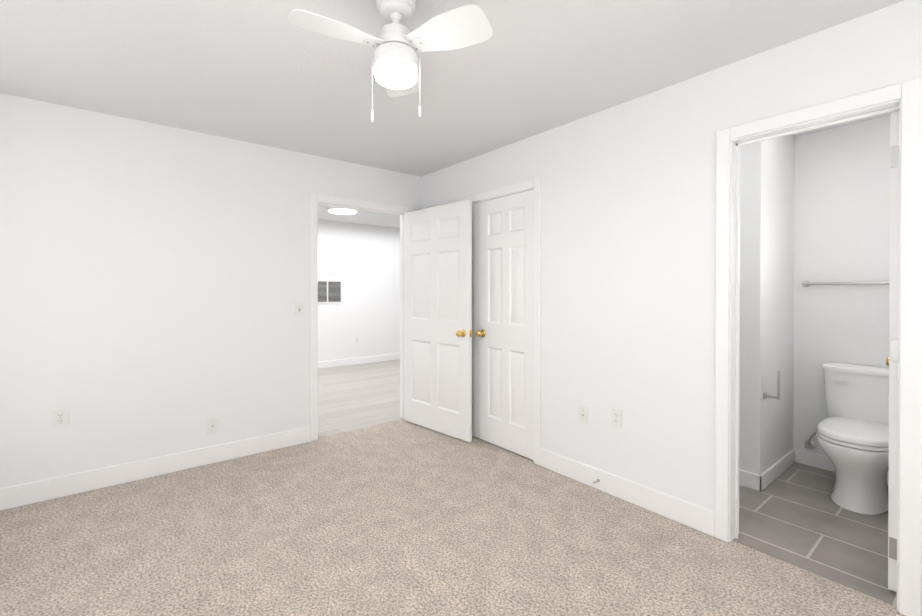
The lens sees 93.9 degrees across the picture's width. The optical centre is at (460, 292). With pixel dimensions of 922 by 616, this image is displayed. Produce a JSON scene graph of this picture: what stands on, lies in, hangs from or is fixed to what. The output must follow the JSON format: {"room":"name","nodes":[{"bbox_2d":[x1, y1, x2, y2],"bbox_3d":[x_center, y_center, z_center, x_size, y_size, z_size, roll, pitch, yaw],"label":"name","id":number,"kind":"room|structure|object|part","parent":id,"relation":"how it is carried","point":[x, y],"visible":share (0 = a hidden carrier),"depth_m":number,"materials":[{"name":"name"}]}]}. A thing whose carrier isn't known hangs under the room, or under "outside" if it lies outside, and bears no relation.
{"room":"empty bedroom","nodes":[
{"label":"empty bedroom","id":0,"kind":"room"},
{"bbox_2d":[0,93,420,487],"bbox_3d":[-1.706,0.052,3.402,3.500,2.440,0.120,0,0,-39],"label":"wall","id":1,"kind":"structure","parent":0,"point":[154,283],"depth_m":2.96,"materials":[{"name":"white paint"}]},
{"bbox_2d":[52,408,67,428],"bbox_3d":[-2.493,0.788,2.682,0.072,0.116,0.009,0,0,-39],"label":"electrical outlet","id":2,"kind":"object","parent":1,"relation":"attached to","point":[59,418],"visible":1,"depth_m":2.68,"materials":[{"name":"white plastic"}]},
{"bbox_2d":[0,426,309,510],"bbox_3d":[-2.093,1.209,3.006,2.092,0.130,0.014,0,0,-39],"label":"baseboard","id":3,"kind":"structure","parent":1,"relation":"attached to","point":[14,496],"depth_m":2.93,"materials":[{"name":"white paint"}]},
{"bbox_2d":[207,417,217,434],"bbox_3d":[-1.846,0.996,3.205,0.072,0.116,0.014,0,0,-39],"label":"outlet","id":4,"kind":"object","parent":1,"relation":"attached to","point":[212,425],"visible":1,"depth_m":3.21,"materials":[{"name":"white plastic"}]},
{"bbox_2d":[295,303,303,316],"bbox_3d":[-1.349,0.146,3.603,0.072,0.116,0.016,0,0,-39],"label":"light switch","id":5,"kind":"object","parent":1,"relation":"attached to","point":[299,309],"visible":1,"depth_m":3.60,"materials":[{"name":"white plastic"}]},
{"bbox_2d":[310,193,412,441],"bbox_3d":[-0.926,0.212,4.036,1.026,2.113,0.152,0,0,-39],"label":"door frame","id":6,"kind":"structure","parent":1,"relation":"attached to","point":[314,198],"depth_m":3.70,"materials":[{"name":"white paint"}]},
{"bbox_2d":[404,200,472,441],"bbox_3d":[-0.214,0.242,3.954,0.188,2.030,0.894,0,0,-39],"label":"bedroom door","id":7,"kind":"structure","parent":6,"relation":"attached to","point":[438,332],"depth_m":3.88,"materials":[{"name":"white paint"}]},
{"bbox_2d":[318,220,399,361],"bbox_3d":[-2.956,0.035,6.638,6.600,2.440,0.120,0,0,-39],"label":"wall","id":8,"kind":"structure","parent":0,"point":[367,310],"depth_m":7.56,"materials":[{"name":"white paint"}]},
{"bbox_2d":[318,245,339,274],"bbox_3d":[-2.208,-0.532,7.158,0.420,0.470,0.008,0,0,-39],"label":"panel","id":9,"kind":"object","parent":8,"relation":"attached to","point":[328,259],"visible":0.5,"depth_m":7.16,"materials":[{"name":"white paint"}]},
{"bbox_2d":[318,280,342,303],"bbox_3d":[-2.215,-0.007,7.153,0.520,0.400,0.011,0,0,-39],"label":"air vent","id":10,"kind":"object","parent":8,"relation":"in","point":[330,291],"visible":0.71,"depth_m":7.18,"materials":[{"name":"white metal"}]},
{"bbox_2d":[318,353,399,368],"bbox_3d":[-2.914,1.201,6.592,6.600,0.110,0.014,0,0,-39],"label":"baseboard","id":11,"kind":"structure","parent":8,"relation":"attached to","point":[344,362],"depth_m":7.48,"materials":[{"name":"white paint"}]},
{"bbox_2d":[318,359,402,436],"bbox_3d":[-1.895,1.294,5.338,6.600,0.056,3.245,0,0,-39],"label":"floor","id":12,"kind":"structure","parent":0,"point":[353,397],"depth_m":5.23,"materials":[{"name":"wood"}]},
{"bbox_2d":[0,0,903,227],"bbox_3d":[-0.469,-1.219,3.569,6.840,0.100,8.010,0,0,-39],"label":"ceiling","id":13,"kind":"structure","parent":0,"point":[264,72],"depth_m":2.20,"materials":[{"name":"white paint"}]},
{"bbox_2d":[327,207,357,214],"bbox_3d":[-1.689,-1.156,6.166,0.430,0.052,0.430,0,0,-39],"label":"recessed light","id":14,"kind":"object","parent":13,"relation":"in","point":[337,210],"visible":0.9,"depth_m":6.06,"materials":[{"name":"white paint"}]},
{"bbox_2d":[288,0,492,122],"bbox_3d":[-0.288,-0.913,1.641,0.676,0.490,0.725,0,0,-39],"label":"ceiling fan","id":15,"kind":"object","parent":13,"relation":"hanging from","point":[397,44],"visible":1,"depth_m":1.61,"materials":[{"name":"white plastic"}]},
{"bbox_3d":[-0.255,-0.849,1.690,0.169,0.061,0.169,0,0,-39],"label":"globe","id":16,"kind":"part","parent":15,"relation":"part of","materials":[{"name":"white glass"}]},
{"bbox_2d":[0,419,904,615],"bbox_3d":[-0.257,1.311,1.664,3.310,0.060,4.525,0,0,-39],"label":"floor carpet","id":17,"kind":"object","parent":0,"point":[401,517],"visible":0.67,"depth_m":2.15,"materials":[{"name":"beige carpet"}]},
{"bbox_2d":[421,0,921,588],"bbox_3d":[1.091,0.056,2.639,0.120,2.440,4.590,0,0,-39],"label":"wall","id":18,"kind":"structure","parent":0,"point":[629,258],"depth_m":2.53,"materials":[{"name":"white paint"}]},
{"bbox_2d":[472,202,479,437],"bbox_3d":[-0.029,0.242,3.952,0.046,2.030,0.626,0,0,-39],"label":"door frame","id":19,"kind":"structure","parent":18,"relation":"in","point":[475,319],"depth_m":3.74,"materials":[{"name":"white paint"}]},
{"bbox_2d":[431,177,540,465],"bbox_3d":[0.149,0.214,3.692,0.016,2.113,1.376,0,0,-39],"label":"trim","id":20,"kind":"structure","parent":18,"relation":"attached to","point":[535,184],"depth_m":3.18,"materials":[{"name":"white paint"}]},
{"bbox_2d":[472,188,533,203],"bbox_3d":[0.202,0.238,3.735,0.124,2.065,1.280,0,0,-39],"label":"door frame","id":21,"kind":"structure","parent":18,"relation":"attached to","point":[504,195],"depth_m":3.46,"materials":[{"name":"white paint"}]},
{"bbox_2d":[476,189,533,459],"bbox_3d":[0.345,0.245,3.446,0.103,2.030,0.626,0,0,-39],"label":"closet door","id":22,"kind":"structure","parent":18,"relation":"in","point":[505,333],"depth_m":3.44,"materials":[{"name":"white paint"}]},
{"bbox_2d":[579,405,587,424],"bbox_3d":[0.813,0.820,2.876,0.014,0.116,0.072,0,0,-39],"label":"outlet","id":23,"kind":"object","parent":18,"relation":"attached to","point":[583,414],"visible":1,"depth_m":2.88,"materials":[{"name":"white plastic"}]},
{"bbox_2d":[611,408,621,428],"bbox_3d":[0.970,0.786,2.688,0.009,0.116,0.072,0,0,-39],"label":"electrical outlet","id":24,"kind":"object","parent":18,"relation":"attached to","point":[616,418],"visible":1,"depth_m":2.68,"materials":[{"name":"white plastic"}]},
{"bbox_2d":[540,448,714,536],"bbox_3d":[0.955,1.211,2.706,0.014,0.130,1.179,0,0,-39],"label":"baseboard","id":25,"kind":"structure","parent":18,"relation":"attached to","point":[694,516],"depth_m":2.58,"materials":[{"name":"white paint"}]},
{"bbox_2d":[733,538,896,605],"bbox_3d":[1.599,1.283,1.996,0.030,0.013,0.600,0,0,-39],"label":"trim","id":26,"kind":"structure","parent":18,"relation":"attached to","point":[869,593],"depth_m":1.96,"materials":[{"name":"metal"}]},
{"bbox_2d":[715,77,921,615],"bbox_3d":[1.611,0.223,2.000,0.152,2.113,0.736,0,0,-39],"label":"door frame","id":27,"kind":"structure","parent":18,"relation":"attached to","point":[908,93],"depth_m":1.77,"materials":[{"name":"white paint"}]},
{"bbox_2d":[886,111,898,591],"bbox_3d":[2.063,0.253,2.009,0.605,2.030,0.171,0,0,-39],"label":"bathroom door","id":28,"kind":"structure","parent":18,"relation":"in","point":[892,361],"depth_m":1.83,"materials":[{"name":"white paint"}]},
{"bbox_2d":[739,135,794,474],"bbox_3d":[1.865,0.052,3.429,0.748,2.440,1.100,0,0,-39],"label":"wall","id":29,"kind":"structure","parent":0,"point":[767,190],"depth_m":2.85,"materials":[{"name":"white paint"}]},
{"bbox_2d":[739,469,764,490],"bbox_3d":[1.573,1.223,3.189,0.014,0.100,1.114,0,0,-39],"label":"baseboard","id":30,"kind":"structure","parent":29,"relation":"attached to","point":[747,479],"depth_m":2.79,"materials":[{"name":"white paint"}]},
{"bbox_2d":[763,371,779,399],"bbox_3d":[2.008,0.601,2.782,0.044,0.194,0.086,0,0,-39],"label":"toilet paper holder","id":31,"kind":"object","parent":29,"relation":"attached to","point":[765,396],"visible":0.98,"depth_m":2.75,"materials":[{"name":"silver metal"}]},
{"bbox_2d":[762,448,796,487],"bbox_3d":[2.213,1.224,3.000,0.690,0.100,0.014,0,0,-39],"label":"baseboard","id":32,"kind":"structure","parent":29,"relation":"attached to","point":[767,477],"depth_m":3.00,"materials":[{"name":"white paint"}]},
{"bbox_2d":[738,462,896,601],"bbox_3d":[1.832,1.306,2.894,1.483,0.058,1.900,0,0,-39],"label":"floor","id":33,"kind":"structure","parent":0,"point":[794,512],"depth_m":2.32,"materials":[{"name":"tile"}]},
{"bbox_2d":[805,361,888,514],"bbox_3d":[2.446,0.883,2.722,0.737,0.785,0.597,0,0,-39],"label":"toilet","id":34,"kind":"object","parent":33,"relation":"on","point":[852,432],"visible":0.75,"depth_m":2.60,"materials":[{"name":"white ceramic"}]},
{"bbox_2d":[793,115,889,455],"bbox_3d":[2.492,0.052,3.346,0.120,2.440,2.020,0,0,-39],"label":"wall","id":35,"kind":"structure","parent":0,"point":[842,207],"depth_m":3.04,"materials":[{"name":"white paint"}]},
{"bbox_2d":[796,449,888,484],"bbox_3d":[2.737,1.225,2.945,0.014,0.100,0.760,0,0,-39],"label":"baseboard","id":36,"kind":"structure","parent":35,"relation":"attached to","point":[820,461],"depth_m":3.13,"materials":[{"name":"white paint"}]},
{"bbox_2d":[802,281,888,286],"bbox_3d":[2.716,-0.060,2.922,0.062,0.048,0.658,0,0,-39],"label":"towel rail","id":37,"kind":"object","parent":35,"relation":"attached to","point":[806,283],"visible":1,"depth_m":2.99,"materials":[{"name":"silver metal"}]}
]}

